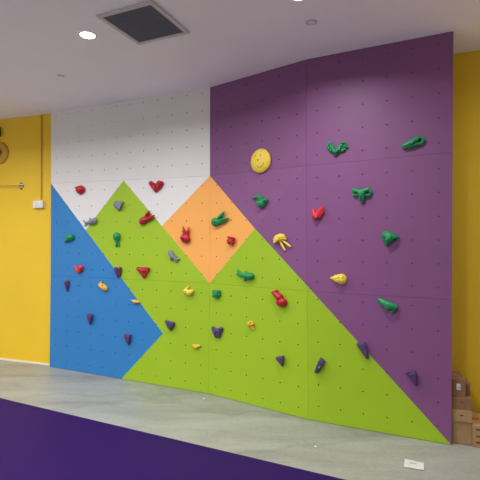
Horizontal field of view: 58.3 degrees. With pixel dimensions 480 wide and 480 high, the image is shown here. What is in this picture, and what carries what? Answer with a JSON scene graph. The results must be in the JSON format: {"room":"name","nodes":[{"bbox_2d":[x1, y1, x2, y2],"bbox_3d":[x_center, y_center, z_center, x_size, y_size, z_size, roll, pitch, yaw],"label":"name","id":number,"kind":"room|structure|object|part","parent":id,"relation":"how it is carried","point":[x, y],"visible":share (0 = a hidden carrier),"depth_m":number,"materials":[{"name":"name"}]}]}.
{"room":"indoor climbing gym","nodes":[
{"label":"indoor climbing gym","id":0,"kind":"room"},
{"bbox_2d":[0,0,479,118],"bbox_3d":[-2.912,-1.753,-0.768,10.540,0.100,12.740,0,0,23],"label":"ceiling","id":1,"kind":"structure","parent":0,"point":[227,40],"depth_m":3.73,"materials":[{"name":"paint"}]},
{"bbox_2d":[78,31,96,39],"bbox_3d":[-1.273,-1.699,3.590,0.152,0.006,0.152,0,0,0],"label":"recessed light","id":2,"kind":"object","parent":1,"relation":"in","point":[88,35],"visible":1,"depth_m":3.59,"materials":[{"name":"white plastic"}]},
{"bbox_2d":[80,32,94,38],"bbox_3d":[-1.273,-1.701,3.590,0.120,0.003,0.120,0,0,0],"label":"diffuser","id":3,"kind":"object","parent":2,"relation":"attached to","point":[85,35],"depth_m":3.59,"materials":[{"name":"white plastic"}]},
{"bbox_2d":[96,0,189,44],"bbox_3d":[-0.754,-1.695,3.401,0.514,0.014,0.525,0,0,24],"label":"ceiling vent","id":4,"kind":"object","parent":1,"relation":"in","point":[145,22],"visible":1,"depth_m":3.37,"materials":[{"name":"metal"}]},
{"bbox_2d":[306,19,316,24],"bbox_3d":[0.561,-1.697,3.375,0.090,0.012,0.090,0,0,0],"label":"sprinkler cover","id":5,"kind":"object","parent":1,"relation":"attached to","point":[311,21],"visible":1,"depth_m":3.36,"materials":[{"name":"paint"}]},
{"bbox_2d":[0,360,479,479],"bbox_3d":[-2.912,1.766,-0.768,10.540,0.100,12.740,0,0,23],"label":"floor","id":6,"kind":"structure","parent":0,"point":[214,421],"depth_m":3.94,"materials":[{"name":"concrete"}]},
{"bbox_2d":[0,398,344,479],"bbox_3d":[-1.736,1.710,2.560,7.270,0.012,3.000,0,0,25],"label":"floor mat","id":7,"kind":"object","parent":6,"relation":"on","point":[37,443],"visible":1,"depth_m":3.37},
{"bbox_2d":[50,31,452,444],"bbox_3d":[-0.353,0.005,4.744,4.859,3.415,0.265,0,0,28],"label":"wall","id":8,"kind":"structure","parent":6,"relation":"on","point":[201,144],"depth_m":4.26,"materials":[{"name":"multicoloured paint"}]},
{"bbox_2d":[64,280,68,291],"bbox_3d":[-2.273,0.614,5.628,0.071,0.154,0.052,0,0,24],"label":"hold","id":9,"kind":"object","parent":8,"relation":"attached to","point":[66,282],"visible":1,"depth_m":5.62,"materials":[{"name":"plastic"}]},
{"bbox_2d":[64,234,73,241],"bbox_3d":[-2.241,-0.011,5.617,0.166,0.110,0.059,0,-1,24],"label":"hold","id":10,"kind":"object","parent":8,"relation":"attached to","point":[69,237],"visible":1,"depth_m":5.59,"materials":[{"name":"green plastic"}]},
{"bbox_2d":[74,265,83,272],"bbox_3d":[-2.083,0.391,5.543,0.148,0.109,0.056,0,-1,24],"label":"hold","id":11,"kind":"object","parent":8,"relation":"attached to","point":[80,268],"visible":1,"depth_m":5.52,"materials":[{"name":"red plastic"}]},
{"bbox_2d":[74,185,84,194],"bbox_3d":[-2.082,-0.633,5.558,0.167,0.121,0.064,0,-1,23],"label":"hold","id":12,"kind":"object","parent":8,"relation":"attached to","point":[80,189],"visible":1,"depth_m":5.53,"materials":[{"name":"red plastic"}]},
{"bbox_2d":[86,313,92,323],"bbox_3d":[-1.921,1.020,5.465,0.125,0.142,0.052,0,-1,24],"label":"hold","id":13,"kind":"object","parent":8,"relation":"attached to","point":[89,316],"visible":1,"depth_m":5.44,"materials":[{"name":"plastic"}]},
{"bbox_2d":[83,218,96,225],"bbox_3d":[-1.921,-0.216,5.486,0.227,0.113,0.055,0,-1,23],"label":"hold","id":14,"kind":"object","parent":8,"relation":"attached to","point":[91,221],"visible":1,"depth_m":5.45,"materials":[{"name":"grey plastic"}]},
{"bbox_2d":[98,281,107,290],"bbox_3d":[-1.719,0.587,5.380,0.145,0.113,0.052,0,-1,24],"label":"hold","id":15,"kind":"object","parent":8,"relation":"attached to","point":[102,286],"visible":1,"depth_m":5.36,"materials":[{"name":"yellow plastic"}]},
{"bbox_2d":[113,232,119,246],"bbox_3d":[-1.528,0.007,5.308,0.100,0.178,0.059,0,0,24],"label":"hold","id":16,"kind":"object","parent":8,"relation":"attached to","point":[116,236],"visible":1,"depth_m":5.29,"materials":[{"name":"plastic"}]},
{"bbox_2d":[113,201,122,210],"bbox_3d":[-1.518,-0.409,5.320,0.165,0.134,0.052,0,0,23],"label":"hold","id":17,"kind":"object","parent":8,"relation":"attached to","point":[118,205],"visible":1,"depth_m":5.29,"materials":[{"name":"grey plastic"}]},
{"bbox_2d":[114,267,121,276],"bbox_3d":[-1.505,0.406,5.291,0.113,0.128,0.045,0,0,24],"label":"hold","id":18,"kind":"object","parent":8,"relation":"attached to","point":[118,270],"visible":1,"depth_m":5.28,"materials":[{"name":"plastic"}]},
{"bbox_2d":[124,334,130,344],"bbox_3d":[-1.378,1.225,5.216,0.125,0.135,0.052,0,-1,24],"label":"hold","id":19,"kind":"object","parent":8,"relation":"attached to","point":[127,337],"visible":1,"depth_m":5.19,"materials":[{"name":"plastic"}]},
{"bbox_3d":[-1.444,1.101,5.289,2.426,1.224,0.042,0,0,25],"label":"panel","id":20,"kind":"part","parent":8,"relation":"part of","materials":[{"name":"blue paint"}]},
{"bbox_3d":[-1.431,-1.210,5.331,2.405,0.987,0.050,0,0,23],"label":"panel","id":21,"kind":"part","parent":8,"relation":"part of","materials":[{"name":"white paint"}]},
{"bbox_3d":[-1.425,-0.127,5.325,2.416,1.238,0.088,0,0,24],"label":"panel","id":22,"kind":"part","parent":8,"relation":"part of","materials":[{"name":"green paint"}]},
{"bbox_2d":[136,267,149,277],"bbox_3d":[-1.171,0.403,5.134,0.213,0.136,0.062,0,0,24],"label":"hold","id":23,"kind":"object","parent":8,"relation":"attached to","point":[143,271],"visible":1,"depth_m":5.11,"materials":[{"name":"red plastic"}]},
{"bbox_2d":[139,210,154,224],"bbox_3d":[-1.114,-0.256,5.133,0.221,0.175,0.063,0,0,25],"label":"hold","id":24,"kind":"object","parent":8,"relation":"attached to","point":[143,220],"visible":1,"depth_m":5.12,"materials":[{"name":"red plastic"}]},
{"bbox_2d":[149,180,163,191],"bbox_3d":[-1.001,-0.626,5.106,0.205,0.141,0.062,0,0,23],"label":"hold","id":25,"kind":"object","parent":8,"relation":"attached to","point":[159,184],"visible":1,"depth_m":5.08,"materials":[{"name":"red plastic"}]},
{"bbox_2d":[165,320,174,329],"bbox_3d":[-0.822,1.002,4.966,0.148,0.118,0.057,0,-1,24],"label":"hold","id":26,"kind":"object","parent":8,"relation":"attached to","point":[169,324],"visible":1,"depth_m":4.94,"materials":[{"name":"purple plastic"}]},
{"bbox_2d":[168,250,179,262],"bbox_3d":[-0.769,0.202,4.969,0.156,0.144,0.052,0,0,27],"label":"hold","id":27,"kind":"object","parent":8,"relation":"attached to","point":[170,252],"visible":1,"depth_m":4.96,"materials":[{"name":"grey plastic"}]},
{"bbox_2d":[180,226,189,243],"bbox_3d":[-0.631,-0.046,4.913,0.129,0.198,0.067,0,0,23],"label":"hold","id":28,"kind":"object","parent":8,"relation":"attached to","point":[184,237],"visible":1,"depth_m":4.89,"materials":[{"name":"red plastic"}]},
{"bbox_2d":[183,285,193,295],"bbox_3d":[-0.587,0.584,4.866,0.133,0.116,0.061,0,-1,24],"label":"hold","id":29,"kind":"object","parent":8,"relation":"attached to","point":[186,290],"visible":1,"depth_m":4.85,"materials":[{"name":"yellow plastic"}]},
{"bbox_2d":[212,290,220,298],"bbox_3d":[-0.263,0.603,4.698,0.110,0.097,0.056,0,-1,36],"label":"hold","id":30,"kind":"object","parent":8,"relation":"attached to","point":[216,293],"visible":1,"depth_m":4.68,"materials":[{"name":"green plastic"}]},
{"bbox_2d":[211,326,222,337],"bbox_3d":[-0.252,1.017,4.687,0.162,0.130,0.048,0,-1,35],"label":"hold","id":31,"kind":"object","parent":8,"relation":"attached to","point":[217,332],"visible":1,"depth_m":4.67,"materials":[{"name":"purple plastic"}]},
{"bbox_2d":[211,211,228,225],"bbox_3d":[-0.224,-0.222,4.694,0.249,0.165,0.068,0,0,41],"label":"hold","id":32,"kind":"object","parent":8,"relation":"attached to","point":[217,221],"visible":1,"depth_m":4.68,"materials":[{"name":"plastic"}]},
{"bbox_2d":[227,236,234,244],"bbox_3d":[-0.095,0.019,4.586,0.112,0.097,0.055,0,0,39],"label":"hold","id":33,"kind":"object","parent":8,"relation":"attached to","point":[230,240],"visible":1,"depth_m":4.57,"materials":[{"name":"red plastic"}]},
{"bbox_2d":[236,270,253,280],"bbox_3d":[0.045,0.381,4.470,0.230,0.118,0.062,0,0,36],"label":"hold","id":34,"kind":"object","parent":8,"relation":"attached to","point":[247,276],"visible":1,"depth_m":4.44,"materials":[{"name":"plastic"}]},
{"bbox_2d":[247,321,254,329],"bbox_3d":[0.110,0.892,4.428,0.083,0.093,0.050,0,0,36],"label":"hold","id":35,"kind":"object","parent":8,"relation":"attached to","point":[249,323],"visible":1,"depth_m":4.41,"materials":[{"name":"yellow plastic"}]},
{"bbox_3d":[0.143,-1.200,4.468,1.250,1.005,0.044,0,0,39],"label":"panel","id":36,"kind":"part","parent":8,"relation":"part of","materials":[{"name":"purple paint"}]},
{"bbox_3d":[0.135,-0.110,4.456,1.252,1.210,0.078,0,0,39],"label":"panel","id":37,"kind":"part","parent":8,"relation":"part of","materials":[{"name":"purple paint"}]},
{"bbox_3d":[0.153,1.103,4.433,1.214,1.219,0.041,0,0,36],"label":"panel","id":38,"kind":"part","parent":8,"relation":"part of","materials":[{"name":"green paint"}]},
{"bbox_2d":[252,194,267,207],"bbox_3d":[0.190,-0.386,4.373,0.201,0.139,0.066,0,0,38],"label":"hold","id":39,"kind":"object","parent":8,"relation":"attached to","point":[261,202],"visible":1,"depth_m":4.34,"materials":[{"name":"green plastic"}]},
{"bbox_2d":[251,149,270,172],"bbox_3d":[0.199,-0.798,4.385,0.250,0.251,0.055,0,1,39],"label":"hold","id":40,"kind":"object","parent":8,"relation":"attached to","point":[261,158],"visible":1,"depth_m":4.36,"materials":[{"name":"yellow plastic"}]},
{"bbox_2d":[271,290,286,306],"bbox_3d":[0.378,0.585,4.225,0.176,0.164,0.066,0,0,36],"label":"hold","id":41,"kind":"object","parent":8,"relation":"attached to","point":[281,301],"visible":1,"depth_m":4.20,"materials":[{"name":"red plastic"}]},
{"bbox_2d":[275,355,283,365],"bbox_3d":[0.382,1.197,4.230,0.109,0.114,0.054,0,0,35],"label":"hold","id":42,"kind":"object","parent":8,"relation":"attached to","point":[280,359],"visible":1,"depth_m":4.20,"materials":[{"name":"purple plastic"}]},
{"bbox_2d":[273,234,290,250],"bbox_3d":[0.401,0.030,4.212,0.211,0.171,0.056,0,0,36],"label":"hold","id":43,"kind":"object","parent":8,"relation":"attached to","point":[280,238],"visible":1,"depth_m":4.20,"materials":[{"name":"yellow plastic"}]},
{"bbox_2d":[312,206,323,219],"bbox_3d":[0.723,-0.241,4.001,0.122,0.121,0.059,0,0,26],"label":"hold","id":44,"kind":"object","parent":8,"relation":"attached to","point":[318,214],"visible":1,"depth_m":3.98,"materials":[{"name":"red plastic"}]},
{"bbox_2d":[314,357,324,372],"bbox_3d":[0.739,1.185,4.005,0.110,0.158,0.058,0,0,25],"label":"hold","id":45,"kind":"object","parent":8,"relation":"attached to","point":[321,361],"visible":1,"depth_m":3.99,"materials":[{"name":"purple plastic"}]},
{"bbox_2d":[326,141,347,155],"bbox_3d":[0.884,-0.832,3.927,0.201,0.145,0.049,0,0,26],"label":"hold","id":46,"kind":"object","parent":8,"relation":"attached to","point":[342,146],"visible":1,"depth_m":3.91,"materials":[{"name":"green plastic"}]},
{"bbox_2d":[330,274,346,284],"bbox_3d":[0.894,0.367,3.927,0.155,0.100,0.054,0,0,25],"label":"hold","id":47,"kind":"object","parent":8,"relation":"attached to","point":[341,279],"visible":1,"depth_m":3.91,"materials":[{"name":"yellow plastic"}]},
{"bbox_2d":[352,187,371,203],"bbox_3d":[1.083,-0.387,3.825,0.178,0.142,0.067,0,1,26],"label":"hold","id":48,"kind":"object","parent":8,"relation":"attached to","point":[361,193],"visible":1,"depth_m":3.81,"materials":[{"name":"green plastic"}]},
{"bbox_2d":[357,342,368,358],"bbox_3d":[1.093,0.995,3.839,0.115,0.159,0.059,0,1,25],"label":"hold","id":49,"kind":"object","parent":8,"relation":"attached to","point":[362,346],"visible":1,"depth_m":3.82,"materials":[{"name":"purple plastic"}]},
{"bbox_3d":[1.196,-1.200,3.813,1.248,1.005,0.032,0,0,26],"label":"panel","id":50,"kind":"part","parent":8,"relation":"part of","materials":[{"name":"purple paint"}]},
{"bbox_3d":[1.197,-0.106,3.823,1.242,1.212,0.037,0,0,26],"label":"panel","id":51,"kind":"part","parent":8,"relation":"part of","materials":[{"name":"purple paint"}]},
{"bbox_3d":[1.202,1.104,3.835,1.232,1.215,0.038,0,0,25],"label":"panel","id":52,"kind":"part","parent":8,"relation":"part of","materials":[{"name":"purple paint"}]},
{"bbox_2d":[378,298,397,313],"bbox_3d":[1.282,0.584,3.741,0.167,0.133,0.067,0,1,25],"label":"hold","id":53,"kind":"object","parent":8,"relation":"attached to","point":[388,305],"visible":1,"depth_m":3.72,"materials":[{"name":"green plastic"}]},
{"bbox_2d":[381,231,398,245],"bbox_3d":[1.297,-0.005,3.724,0.157,0.138,0.065,0,1,25],"label":"hold","id":54,"kind":"object","parent":8,"relation":"attached to","point":[387,236],"visible":1,"depth_m":3.71,"materials":[{"name":"green plastic"}]},
{"bbox_2d":[405,371,416,385],"bbox_3d":[1.460,1.190,3.669,0.096,0.134,0.064,0,1,25],"label":"hold","id":55,"kind":"object","parent":8,"relation":"attached to","point":[413,376],"visible":1,"depth_m":3.65,"materials":[{"name":"purple plastic"}]},
{"bbox_2d":[402,136,424,148],"bbox_3d":[1.465,-0.819,3.640,0.184,0.099,0.057,0,1,26],"label":"hold","id":56,"kind":"object","parent":8,"relation":"attached to","point":[413,142],"visible":1,"depth_m":3.62,"materials":[{"name":"green plastic"}]},
{"bbox_2d":[404,459,423,469],"bbox_3d":[1.320,1.710,3.259,0.139,0.008,0.130,0,0,24],"label":"paper sheet","id":57,"kind":"object","parent":6,"relation":"on","point":[408,463],"visible":1,"depth_m":3.26,"materials":[{"name":"white paper"}]},
{"bbox_2d":[452,421,471,444],"bbox_3d":[1.891,1.618,3.726,0.158,0.193,0.280,0,0,17],"label":"cardboard box","id":58,"kind":"object","parent":6,"relation":"on","point":[461,431],"visible":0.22,"depth_m":3.59,"materials":[{"name":"brown cardboard"}]},
{"bbox_2d":[452,409,471,422],"bbox_3d":[1.885,1.472,3.709,0.157,0.100,0.281,0,0,17],"label":"cardboard box","id":59,"kind":"object","parent":58,"relation":"on","point":[458,415],"visible":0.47,"depth_m":3.58,"materials":[{"name":"brown cardboard"}]},
{"bbox_2d":[452,395,471,410],"bbox_3d":[1.884,1.372,3.708,0.153,0.100,0.271,0,0,17],"label":"cardboard box","id":60,"kind":"object","parent":59,"relation":"on","point":[462,403],"visible":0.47,"depth_m":3.58,"materials":[{"name":"brown cardboard"}]},
{"bbox_2d":[452,370,464,396],"bbox_3d":[1.862,1.247,3.718,0.106,0.149,0.253,0,0,15],"label":"cardboard box","id":61,"kind":"object","parent":60,"relation":"on","point":[458,381],"visible":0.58,"depth_m":3.60,"materials":[{"name":"brown cardboard"}]},
{"bbox_2d":[464,378,469,395],"bbox_3d":[1.948,1.271,3.709,0.040,0.100,0.170,0,0,17],"label":"cardboard box","id":62,"kind":"object","parent":60,"relation":"on","point":[467,384],"visible":0.64,"depth_m":3.63,"materials":[{"name":"brown cardboard"}]},
{"bbox_2d":[472,412,479,446],"bbox_3d":[2.108,1.625,3.648,0.300,0.179,0.301,0,0,17],"label":"cardboard box","id":63,"kind":"object","parent":6,"relation":"on","point":[475,416],"visible":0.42,"depth_m":3.55,"materials":[{"name":"brown cardboard"}]},
{"bbox_2d":[0,50,479,412],"bbox_3d":[-0.316,0.006,5.244,10.390,3.419,0.849,0,0,22],"label":"wall","id":64,"kind":"structure","parent":0,"point":[25,230],"depth_m":5.88,"materials":[{"name":"yellow paint"}]},
{"bbox_2d":[0,142,8,163],"bbox_3d":[-3.434,-1.225,6.079,0.320,0.320,0.092,0,0,19],"label":"wall lamp","id":65,"kind":"object","parent":64,"relation":"attached to","point":[4,151],"visible":1,"depth_m":6.07,"materials":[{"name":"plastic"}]},
{"bbox_2d":[0,358,49,364],"bbox_3d":[-3.897,1.706,6.280,2.770,0.020,0.010,0,0,19],"label":"baseboard","id":66,"kind":"structure","parent":64,"relation":"attached to","point":[0,358],"depth_m":5.97,"materials":[{"name":"white paint"}]},
{"bbox_2d":[33,200,44,207],"bbox_3d":[-2.751,-0.473,5.876,0.165,0.100,0.048,0,0,19],"label":"switch box","id":67,"kind":"object","parent":64,"relation":"attached to","point":[36,204],"visible":1,"depth_m":5.85,"materials":[{"name":"white plastic"}]},
{"bbox_2d":[41,114,41,199],"bbox_3d":[-2.717,-1.112,5.881,0.016,1.178,0.014,0,0,18],"label":"cable trunking","id":68,"kind":"object","parent":64,"relation":"attached to","point":[41,114],"visible":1,"depth_m":5.87,"materials":[{"name":"yellow plastic"}]}
]}

